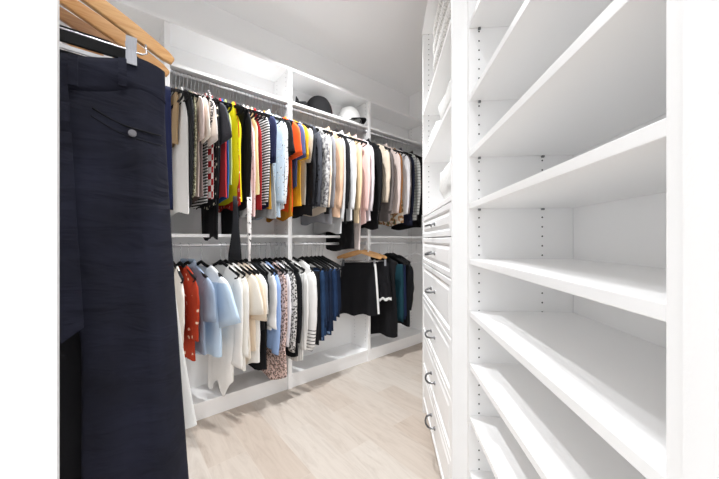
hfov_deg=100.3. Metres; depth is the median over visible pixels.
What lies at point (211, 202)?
blouse
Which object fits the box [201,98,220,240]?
dress
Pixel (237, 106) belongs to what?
clothes hanger
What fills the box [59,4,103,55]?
wooden hanger
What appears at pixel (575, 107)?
shelf unit
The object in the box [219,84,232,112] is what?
clothes hanger
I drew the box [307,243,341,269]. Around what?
clothes hanger
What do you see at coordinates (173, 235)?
shelf
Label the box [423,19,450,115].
shelf
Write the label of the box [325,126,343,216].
blouse
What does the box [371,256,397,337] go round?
dress
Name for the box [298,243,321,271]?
clothes hanger
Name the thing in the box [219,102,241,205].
yellow shirt
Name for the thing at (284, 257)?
clothes hanger
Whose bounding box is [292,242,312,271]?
clothes hanger
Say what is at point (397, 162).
jacket
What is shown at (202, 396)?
shelf
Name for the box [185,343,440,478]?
floor
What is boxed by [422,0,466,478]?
drawer unit
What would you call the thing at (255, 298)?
blouse
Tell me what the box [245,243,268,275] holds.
clothes hanger
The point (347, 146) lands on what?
jacket
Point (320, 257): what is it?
clothes hanger
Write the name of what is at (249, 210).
belt
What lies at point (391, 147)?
blouse
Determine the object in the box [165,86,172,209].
blouse
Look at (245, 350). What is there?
blouse
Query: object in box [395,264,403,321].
trousers
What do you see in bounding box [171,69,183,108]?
clothes hanger
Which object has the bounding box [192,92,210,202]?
t-shirt
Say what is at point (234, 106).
clothes hanger
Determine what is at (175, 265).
clothes hanger
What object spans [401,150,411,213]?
blouse
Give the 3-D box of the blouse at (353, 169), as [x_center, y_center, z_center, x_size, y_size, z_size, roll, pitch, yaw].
[-0.195,-0.521,2.512,0.470,0.752,0.036,0,0,42]
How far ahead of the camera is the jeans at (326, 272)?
2.25 m
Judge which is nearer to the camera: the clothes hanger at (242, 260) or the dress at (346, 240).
the clothes hanger at (242, 260)
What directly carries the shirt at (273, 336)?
hanging from the clothes hanger at (259, 258)
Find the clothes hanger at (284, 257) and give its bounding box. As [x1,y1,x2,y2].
[283,242,304,273]
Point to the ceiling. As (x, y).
(379, 40)
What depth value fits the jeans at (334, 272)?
2.31 m
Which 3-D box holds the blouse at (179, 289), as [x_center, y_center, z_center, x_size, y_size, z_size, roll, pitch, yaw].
[-1.091,0.370,1.762,0.036,0.438,0.417,0,0,-44]
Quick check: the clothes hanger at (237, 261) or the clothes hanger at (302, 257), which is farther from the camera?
the clothes hanger at (302, 257)
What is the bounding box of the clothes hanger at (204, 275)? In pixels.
[183,243,207,277]
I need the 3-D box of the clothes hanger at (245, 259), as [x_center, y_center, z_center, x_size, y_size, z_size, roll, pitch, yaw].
[-0.770,0.132,2.030,0.397,0.226,0.008,0,0,32]
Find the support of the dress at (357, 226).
hanging from the clothes hanger
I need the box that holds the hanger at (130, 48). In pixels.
[59,27,147,65]
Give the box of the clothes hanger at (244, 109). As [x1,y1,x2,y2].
[230,91,245,116]
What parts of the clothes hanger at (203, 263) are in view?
hanger frame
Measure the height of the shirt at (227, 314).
0.559 m
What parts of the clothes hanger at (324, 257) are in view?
hanger frame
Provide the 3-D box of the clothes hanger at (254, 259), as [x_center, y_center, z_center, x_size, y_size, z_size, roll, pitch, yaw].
[-0.721,0.132,2.071,0.397,0.226,0.008,0,0,36]
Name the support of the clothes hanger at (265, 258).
hanging from the closet shelving at (247, 387)
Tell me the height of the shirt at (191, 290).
0.549 m
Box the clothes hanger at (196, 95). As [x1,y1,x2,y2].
[187,74,199,102]
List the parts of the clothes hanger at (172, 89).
hanger frame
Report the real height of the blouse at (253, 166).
0.731 m
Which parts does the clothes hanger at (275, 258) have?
hanger frame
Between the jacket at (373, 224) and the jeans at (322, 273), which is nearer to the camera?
the jeans at (322, 273)
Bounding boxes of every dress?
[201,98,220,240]
[221,104,244,233]
[248,262,267,370]
[261,261,287,379]
[326,135,354,250]
[344,137,360,250]
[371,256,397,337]
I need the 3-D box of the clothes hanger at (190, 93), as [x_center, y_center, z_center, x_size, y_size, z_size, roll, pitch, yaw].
[-1.068,-0.882,1.780,0.397,0.226,0.008,0,0,43]
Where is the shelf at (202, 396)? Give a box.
[190,370,287,407]
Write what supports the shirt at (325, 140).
hanging from the clothes hanger
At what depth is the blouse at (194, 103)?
1.64 m
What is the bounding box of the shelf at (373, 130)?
[371,127,421,150]
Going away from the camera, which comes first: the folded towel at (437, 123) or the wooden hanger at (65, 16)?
the wooden hanger at (65, 16)
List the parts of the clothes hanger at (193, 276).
hanger frame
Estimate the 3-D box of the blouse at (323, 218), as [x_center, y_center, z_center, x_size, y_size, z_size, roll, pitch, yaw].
[-0.349,-0.490,2.382,0.468,0.752,0.029,0,0,41]
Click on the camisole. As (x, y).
(175, 110)
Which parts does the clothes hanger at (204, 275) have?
hanger frame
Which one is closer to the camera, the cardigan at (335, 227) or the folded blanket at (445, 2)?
the folded blanket at (445, 2)
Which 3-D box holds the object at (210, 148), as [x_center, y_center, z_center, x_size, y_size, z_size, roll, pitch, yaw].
[-0.989,-0.550,1.843,0.394,0.642,0.022,0,0,39]
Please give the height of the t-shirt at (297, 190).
0.657 m
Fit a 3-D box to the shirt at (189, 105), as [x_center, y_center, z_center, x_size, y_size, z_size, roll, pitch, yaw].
[-1.067,-0.508,1.779,0.467,0.716,0.021,0,0,43]
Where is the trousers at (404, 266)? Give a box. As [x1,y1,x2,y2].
[403,265,406,319]
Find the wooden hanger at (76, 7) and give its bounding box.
[59,0,169,76]
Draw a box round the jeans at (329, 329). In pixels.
[316,269,332,334]
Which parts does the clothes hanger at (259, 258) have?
hanger frame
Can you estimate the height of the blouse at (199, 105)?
0.645 m
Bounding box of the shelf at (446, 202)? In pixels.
[423,195,450,216]
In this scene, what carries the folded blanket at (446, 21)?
on the folded blanket
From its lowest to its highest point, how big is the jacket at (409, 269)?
0.682 m
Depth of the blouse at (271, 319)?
1.95 m
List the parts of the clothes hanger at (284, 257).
hanger frame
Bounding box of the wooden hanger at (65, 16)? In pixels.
[59,6,116,57]
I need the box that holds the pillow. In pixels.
[439,158,450,198]
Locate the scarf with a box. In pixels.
[228,196,241,259]
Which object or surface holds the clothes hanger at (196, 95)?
hanging from the closet shelving at (247, 387)
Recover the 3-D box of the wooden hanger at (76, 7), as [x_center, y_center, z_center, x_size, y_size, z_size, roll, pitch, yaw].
[-0.670,-0.490,0.643,0.449,0.299,0.031,0,0,-40]
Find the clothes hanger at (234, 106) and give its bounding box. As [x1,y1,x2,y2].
[224,86,242,115]
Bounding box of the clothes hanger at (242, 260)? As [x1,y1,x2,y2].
[236,246,259,274]
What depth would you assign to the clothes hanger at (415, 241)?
3.18 m
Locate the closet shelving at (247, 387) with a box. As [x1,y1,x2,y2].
[78,0,421,420]
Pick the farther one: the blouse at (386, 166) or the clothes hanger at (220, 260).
the blouse at (386, 166)
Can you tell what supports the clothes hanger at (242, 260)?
hanging from the closet shelving at (247, 387)
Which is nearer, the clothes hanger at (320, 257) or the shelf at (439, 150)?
the shelf at (439, 150)
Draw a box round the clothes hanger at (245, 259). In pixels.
[243,242,265,275]
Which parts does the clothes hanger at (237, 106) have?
hanger frame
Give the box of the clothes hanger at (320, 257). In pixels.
[306,242,338,270]
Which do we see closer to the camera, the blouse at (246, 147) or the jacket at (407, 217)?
the blouse at (246, 147)
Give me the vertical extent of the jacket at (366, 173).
0.786 m
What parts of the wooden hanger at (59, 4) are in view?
hanger arm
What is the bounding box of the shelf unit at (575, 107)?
[467,0,682,478]
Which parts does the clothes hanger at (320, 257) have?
hanger frame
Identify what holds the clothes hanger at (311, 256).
hanging from the closet shelving at (247, 387)
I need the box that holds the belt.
[247,197,251,260]
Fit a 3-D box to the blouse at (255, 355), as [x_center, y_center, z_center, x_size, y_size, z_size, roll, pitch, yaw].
[-0.774,0.498,1.997,0.517,0.701,0.034,0,0,34]
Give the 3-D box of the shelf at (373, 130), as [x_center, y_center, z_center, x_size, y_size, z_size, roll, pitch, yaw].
[0.325,-1.014,3.067,0.787,0.020,0.238,0,0,-40]
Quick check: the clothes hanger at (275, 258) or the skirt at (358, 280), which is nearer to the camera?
the clothes hanger at (275, 258)
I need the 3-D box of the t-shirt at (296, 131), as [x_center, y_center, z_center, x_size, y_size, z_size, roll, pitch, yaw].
[-0.579,-0.524,2.147,0.536,0.685,0.023,0,0,40]
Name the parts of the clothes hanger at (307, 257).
hanger frame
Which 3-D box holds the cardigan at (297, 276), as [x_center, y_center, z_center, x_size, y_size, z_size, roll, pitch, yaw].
[-0.578,0.488,2.191,0.468,0.681,0.035,0,0,37]
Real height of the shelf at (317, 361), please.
0.019 m
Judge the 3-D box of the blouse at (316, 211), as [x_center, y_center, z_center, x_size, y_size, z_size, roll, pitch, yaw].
[-0.368,-0.523,2.366,0.470,0.687,0.022,0,0,44]
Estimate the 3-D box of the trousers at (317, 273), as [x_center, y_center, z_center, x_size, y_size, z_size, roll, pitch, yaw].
[-0.439,0.503,2.308,0.360,0.540,0.033,0,0,34]
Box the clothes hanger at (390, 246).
[386,246,407,264]
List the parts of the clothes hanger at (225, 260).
hanger frame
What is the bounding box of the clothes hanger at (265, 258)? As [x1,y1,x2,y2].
[262,242,283,274]
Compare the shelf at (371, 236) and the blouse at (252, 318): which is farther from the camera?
the shelf at (371, 236)
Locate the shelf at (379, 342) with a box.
[371,327,421,350]
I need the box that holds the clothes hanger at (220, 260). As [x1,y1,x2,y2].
[212,242,239,278]
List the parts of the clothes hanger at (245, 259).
hanger frame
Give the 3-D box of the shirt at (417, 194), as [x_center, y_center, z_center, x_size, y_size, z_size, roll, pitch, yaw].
[0.423,-0.513,3.031,0.056,0.706,0.466,0,0,-44]
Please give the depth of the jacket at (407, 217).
2.82 m
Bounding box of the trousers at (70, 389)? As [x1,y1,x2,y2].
[59,49,81,478]
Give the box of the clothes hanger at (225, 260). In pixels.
[219,242,245,277]
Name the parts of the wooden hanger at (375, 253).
hanger arm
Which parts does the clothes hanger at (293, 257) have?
hanger frame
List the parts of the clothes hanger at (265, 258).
hanger frame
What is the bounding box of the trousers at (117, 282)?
[59,52,188,478]
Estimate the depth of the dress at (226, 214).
1.97 m
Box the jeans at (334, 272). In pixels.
[313,268,337,320]
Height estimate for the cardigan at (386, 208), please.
0.711 m
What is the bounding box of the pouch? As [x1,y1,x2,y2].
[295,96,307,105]
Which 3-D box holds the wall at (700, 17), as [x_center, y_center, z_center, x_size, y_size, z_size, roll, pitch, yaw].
[0.472,-0.268,0.041,0.367,2.735,0.463,0,0,5]
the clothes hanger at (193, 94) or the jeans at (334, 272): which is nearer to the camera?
the clothes hanger at (193, 94)
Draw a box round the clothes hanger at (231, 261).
[225,260,251,276]
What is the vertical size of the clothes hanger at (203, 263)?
0.226 m
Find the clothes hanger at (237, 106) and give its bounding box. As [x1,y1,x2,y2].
[228,87,241,114]
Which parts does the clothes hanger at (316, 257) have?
hanger frame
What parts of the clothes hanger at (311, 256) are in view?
hanger frame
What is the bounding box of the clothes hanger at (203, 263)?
[196,244,221,276]
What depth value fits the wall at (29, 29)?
0.28 m
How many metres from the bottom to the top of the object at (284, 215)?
0.740 m
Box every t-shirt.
[190,90,217,208]
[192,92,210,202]
[217,103,231,182]
[279,116,294,204]
[280,117,302,211]
[289,119,305,188]
[293,120,308,206]
[299,122,312,204]
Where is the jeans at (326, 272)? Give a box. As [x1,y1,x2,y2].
[313,269,328,327]
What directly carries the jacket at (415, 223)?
hanging from the clothes hanger
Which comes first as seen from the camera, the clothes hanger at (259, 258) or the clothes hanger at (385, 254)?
the clothes hanger at (259, 258)
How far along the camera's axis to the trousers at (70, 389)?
0.57 m
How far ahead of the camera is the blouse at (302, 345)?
2.10 m
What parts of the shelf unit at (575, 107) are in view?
shelf, shelf, shelf, panel, shelf, shelf, shelf, shelf, shelf, shelf, panel, panel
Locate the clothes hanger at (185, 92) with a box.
[172,70,188,104]
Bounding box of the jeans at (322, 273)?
[313,270,325,340]
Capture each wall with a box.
[0,0,84,478]
[104,0,408,387]
[409,91,421,119]
[683,0,718,478]
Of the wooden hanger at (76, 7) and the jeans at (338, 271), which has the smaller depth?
the wooden hanger at (76, 7)
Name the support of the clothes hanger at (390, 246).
hanging from the closet shelving at (247, 387)
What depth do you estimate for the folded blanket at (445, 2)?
1.43 m
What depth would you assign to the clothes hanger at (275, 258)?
2.12 m
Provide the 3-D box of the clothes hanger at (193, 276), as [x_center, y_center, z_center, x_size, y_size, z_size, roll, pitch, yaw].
[-1.065,0.132,1.782,0.397,0.226,0.008,0,0,37]
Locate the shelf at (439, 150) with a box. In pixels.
[423,101,450,162]
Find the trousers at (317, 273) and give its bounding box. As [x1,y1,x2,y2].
[313,271,320,344]
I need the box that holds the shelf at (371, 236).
[371,236,421,237]
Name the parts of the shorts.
leg, hem trim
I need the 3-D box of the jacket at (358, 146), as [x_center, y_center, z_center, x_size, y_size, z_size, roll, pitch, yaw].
[-0.135,-0.511,2.563,0.036,0.773,0.468,0,0,-43]
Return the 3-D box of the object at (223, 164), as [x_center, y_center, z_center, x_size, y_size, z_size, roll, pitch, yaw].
[-0.930,-0.551,1.898,0.385,0.637,0.023,0,0,40]
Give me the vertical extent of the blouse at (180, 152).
0.736 m
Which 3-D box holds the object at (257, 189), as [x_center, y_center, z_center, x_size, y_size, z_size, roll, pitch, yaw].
[-0.770,-0.563,2.021,0.385,0.613,0.023,0,0,43]
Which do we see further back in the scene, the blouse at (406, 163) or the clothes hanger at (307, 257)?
the blouse at (406, 163)
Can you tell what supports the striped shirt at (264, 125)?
hanging from the clothes hanger
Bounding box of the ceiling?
[203,0,426,95]
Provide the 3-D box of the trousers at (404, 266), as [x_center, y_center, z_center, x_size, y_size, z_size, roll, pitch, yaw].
[0.299,0.491,2.926,0.361,0.516,0.035,0,0,39]
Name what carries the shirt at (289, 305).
hanging from the clothes hanger at (270, 259)
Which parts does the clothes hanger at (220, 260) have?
hanger frame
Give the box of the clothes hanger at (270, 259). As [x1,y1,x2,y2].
[268,242,287,274]
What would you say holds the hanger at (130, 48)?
hanging from the wall at (29, 29)
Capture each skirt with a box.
[175,294,196,428]
[340,262,379,315]
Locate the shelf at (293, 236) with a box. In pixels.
[292,235,367,237]
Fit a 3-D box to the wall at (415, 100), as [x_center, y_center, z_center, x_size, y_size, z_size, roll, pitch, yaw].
[0.997,-0.268,2.997,0.100,2.735,1.210,0,0,-40]
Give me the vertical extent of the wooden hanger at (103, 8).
0.296 m
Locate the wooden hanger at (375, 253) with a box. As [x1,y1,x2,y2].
[343,244,386,265]
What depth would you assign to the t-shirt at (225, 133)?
1.72 m
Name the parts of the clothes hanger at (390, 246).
hanger frame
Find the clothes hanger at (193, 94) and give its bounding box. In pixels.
[183,73,194,99]
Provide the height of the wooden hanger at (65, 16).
0.273 m
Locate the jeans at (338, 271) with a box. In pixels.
[312,267,340,316]
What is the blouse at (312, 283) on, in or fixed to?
hanging from the clothes hanger at (293, 257)
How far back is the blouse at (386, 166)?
2.62 m
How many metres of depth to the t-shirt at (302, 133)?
2.06 m
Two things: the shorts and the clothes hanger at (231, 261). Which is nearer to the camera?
the clothes hanger at (231, 261)
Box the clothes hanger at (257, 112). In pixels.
[244,92,259,119]
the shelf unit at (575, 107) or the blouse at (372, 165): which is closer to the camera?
the shelf unit at (575, 107)
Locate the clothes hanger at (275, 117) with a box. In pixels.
[262,98,281,123]
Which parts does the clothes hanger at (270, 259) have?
hanger frame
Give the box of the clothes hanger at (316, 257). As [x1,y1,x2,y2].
[305,248,333,270]
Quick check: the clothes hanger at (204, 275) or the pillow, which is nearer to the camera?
the pillow
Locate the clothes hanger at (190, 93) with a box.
[178,79,191,102]
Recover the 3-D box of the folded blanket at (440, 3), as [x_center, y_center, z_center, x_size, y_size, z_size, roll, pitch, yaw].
[0.546,-1.143,1.417,0.331,0.089,0.623,0,0,5]
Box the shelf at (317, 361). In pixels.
[292,343,367,375]
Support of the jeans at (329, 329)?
hanging from the clothes hanger at (316, 257)
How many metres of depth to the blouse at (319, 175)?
2.16 m
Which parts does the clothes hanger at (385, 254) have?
hanger frame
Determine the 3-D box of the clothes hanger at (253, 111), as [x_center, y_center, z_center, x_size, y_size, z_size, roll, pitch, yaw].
[-0.797,-0.882,2.007,0.397,0.226,0.008,0,0,42]
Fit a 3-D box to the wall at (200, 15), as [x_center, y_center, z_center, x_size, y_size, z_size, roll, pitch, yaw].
[-0.634,-0.268,2.483,3.260,2.735,0.100,0,0,-40]
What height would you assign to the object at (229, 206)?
0.686 m
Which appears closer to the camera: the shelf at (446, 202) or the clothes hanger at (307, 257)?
the shelf at (446, 202)
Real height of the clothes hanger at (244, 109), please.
0.226 m
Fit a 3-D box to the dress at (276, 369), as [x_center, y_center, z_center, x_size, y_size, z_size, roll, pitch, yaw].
[-0.666,0.555,2.119,0.468,0.810,0.037,0,0,36]
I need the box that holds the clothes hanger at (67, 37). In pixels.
[59,24,138,57]
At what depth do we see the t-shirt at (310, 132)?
2.15 m
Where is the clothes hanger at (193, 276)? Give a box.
[176,243,196,281]
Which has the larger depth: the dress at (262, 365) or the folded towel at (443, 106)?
the dress at (262, 365)
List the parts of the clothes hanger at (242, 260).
hanger frame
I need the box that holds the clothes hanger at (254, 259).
[253,242,273,275]
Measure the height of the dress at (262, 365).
0.718 m
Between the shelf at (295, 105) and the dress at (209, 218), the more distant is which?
the shelf at (295, 105)
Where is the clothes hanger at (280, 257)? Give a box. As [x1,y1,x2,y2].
[275,242,298,273]
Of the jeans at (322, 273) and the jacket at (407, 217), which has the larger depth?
the jacket at (407, 217)
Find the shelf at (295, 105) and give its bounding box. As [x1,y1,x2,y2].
[292,101,367,134]
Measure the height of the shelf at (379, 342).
0.019 m
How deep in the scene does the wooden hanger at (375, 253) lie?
2.71 m
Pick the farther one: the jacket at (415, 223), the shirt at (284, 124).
the jacket at (415, 223)
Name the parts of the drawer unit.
handle, handle, handle, handle, handle, panel, panel, drawer, drawer, drawer, drawer, drawer, drawer, panel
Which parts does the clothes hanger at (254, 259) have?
hanger frame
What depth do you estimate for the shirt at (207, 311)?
1.71 m
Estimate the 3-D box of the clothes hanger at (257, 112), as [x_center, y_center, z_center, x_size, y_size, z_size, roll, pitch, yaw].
[-0.775,-0.882,2.026,0.397,0.226,0.009,0,0,43]
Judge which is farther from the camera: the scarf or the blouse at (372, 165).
the blouse at (372, 165)
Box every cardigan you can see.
[252,262,268,330]
[285,260,302,356]
[312,131,345,234]
[379,145,393,221]
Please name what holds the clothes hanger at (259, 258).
hanging from the closet shelving at (247, 387)
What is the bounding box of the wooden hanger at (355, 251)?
[337,250,381,265]
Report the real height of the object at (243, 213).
0.728 m
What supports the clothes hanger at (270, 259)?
hanging from the closet shelving at (247, 387)
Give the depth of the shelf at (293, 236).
2.38 m
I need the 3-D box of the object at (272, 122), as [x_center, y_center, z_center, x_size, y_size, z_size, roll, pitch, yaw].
[-0.716,-0.532,2.055,0.505,0.669,0.023,0,0,39]
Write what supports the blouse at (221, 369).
hanging from the clothes hanger at (220, 260)
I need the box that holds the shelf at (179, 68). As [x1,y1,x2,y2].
[170,63,287,112]
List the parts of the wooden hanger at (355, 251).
hanger arm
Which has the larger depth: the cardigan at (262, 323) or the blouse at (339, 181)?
the blouse at (339, 181)
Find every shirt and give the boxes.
[178,265,199,360]
[180,259,215,354]
[195,264,240,357]
[246,109,284,219]
[265,261,280,354]
[275,115,287,209]
[276,261,291,346]
[312,126,329,208]
[409,153,420,220]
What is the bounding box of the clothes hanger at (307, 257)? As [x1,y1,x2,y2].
[301,242,326,271]
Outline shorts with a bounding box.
[371,262,391,300]
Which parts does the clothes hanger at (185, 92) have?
hanger frame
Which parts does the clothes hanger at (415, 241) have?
hanger frame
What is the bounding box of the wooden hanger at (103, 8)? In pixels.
[80,0,173,64]
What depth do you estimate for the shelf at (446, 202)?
1.34 m
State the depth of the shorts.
2.70 m
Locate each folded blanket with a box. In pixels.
[433,0,442,38]
[433,0,449,54]
[433,0,450,73]
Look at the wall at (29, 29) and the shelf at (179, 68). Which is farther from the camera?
the shelf at (179, 68)
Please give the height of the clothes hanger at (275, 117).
0.226 m
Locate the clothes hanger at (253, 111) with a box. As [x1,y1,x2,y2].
[240,92,255,118]
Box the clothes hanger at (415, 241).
[403,241,421,262]
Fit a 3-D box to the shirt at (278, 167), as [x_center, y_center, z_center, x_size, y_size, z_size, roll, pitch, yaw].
[-0.681,-0.517,2.105,0.466,0.760,0.032,0,0,35]
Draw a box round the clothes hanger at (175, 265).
[173,252,183,283]
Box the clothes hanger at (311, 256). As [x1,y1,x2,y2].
[303,243,329,271]
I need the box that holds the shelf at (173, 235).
[172,234,287,237]
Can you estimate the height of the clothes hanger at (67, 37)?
0.280 m
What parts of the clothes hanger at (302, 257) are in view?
hanger frame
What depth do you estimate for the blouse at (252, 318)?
1.89 m
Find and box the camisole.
[171,88,178,147]
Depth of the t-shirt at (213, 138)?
1.72 m
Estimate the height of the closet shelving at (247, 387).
2.367 m
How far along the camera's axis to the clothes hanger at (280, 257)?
2.13 m
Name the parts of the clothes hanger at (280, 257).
hanger frame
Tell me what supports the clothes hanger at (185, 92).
hanging from the closet shelving at (247, 387)
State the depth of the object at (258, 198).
1.92 m
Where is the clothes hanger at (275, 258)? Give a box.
[273,242,293,273]
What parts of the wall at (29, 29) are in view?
panel, closet rod, panel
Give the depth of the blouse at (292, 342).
2.04 m
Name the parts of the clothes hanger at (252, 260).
hanger frame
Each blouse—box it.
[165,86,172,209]
[170,87,188,215]
[174,266,184,342]
[188,90,196,199]
[192,91,204,196]
[196,98,218,209]
[206,263,242,395]
[220,105,251,212]
[222,263,248,371]
[237,262,263,363]
[239,106,255,218]
[242,262,266,350]
[246,262,268,364]
[260,261,276,329]
[281,260,296,352]
[286,260,308,360]
[292,123,315,218]
[293,259,316,350]
[300,127,331,216]
[301,128,335,225]
[309,124,322,206]
[363,140,374,221]
[377,144,390,202]
[391,147,402,212]
[396,149,409,214]
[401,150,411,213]
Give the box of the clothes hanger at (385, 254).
[383,241,405,264]
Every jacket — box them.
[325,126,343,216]
[333,129,349,223]
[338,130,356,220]
[346,132,361,222]
[352,135,370,224]
[361,138,382,229]
[384,143,400,213]
[388,255,413,326]
[389,148,414,226]
[391,151,421,229]
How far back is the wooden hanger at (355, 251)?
2.67 m
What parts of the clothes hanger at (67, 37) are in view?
rail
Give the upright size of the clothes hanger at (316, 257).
0.226 m
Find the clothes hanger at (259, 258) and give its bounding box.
[255,242,277,275]
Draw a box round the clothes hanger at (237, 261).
[234,260,256,274]
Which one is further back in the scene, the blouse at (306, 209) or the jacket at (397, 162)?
the jacket at (397, 162)
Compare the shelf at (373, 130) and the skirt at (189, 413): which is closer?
the skirt at (189, 413)
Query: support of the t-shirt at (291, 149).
hanging from the clothes hanger
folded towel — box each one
[429,120,440,145]
[438,80,450,119]

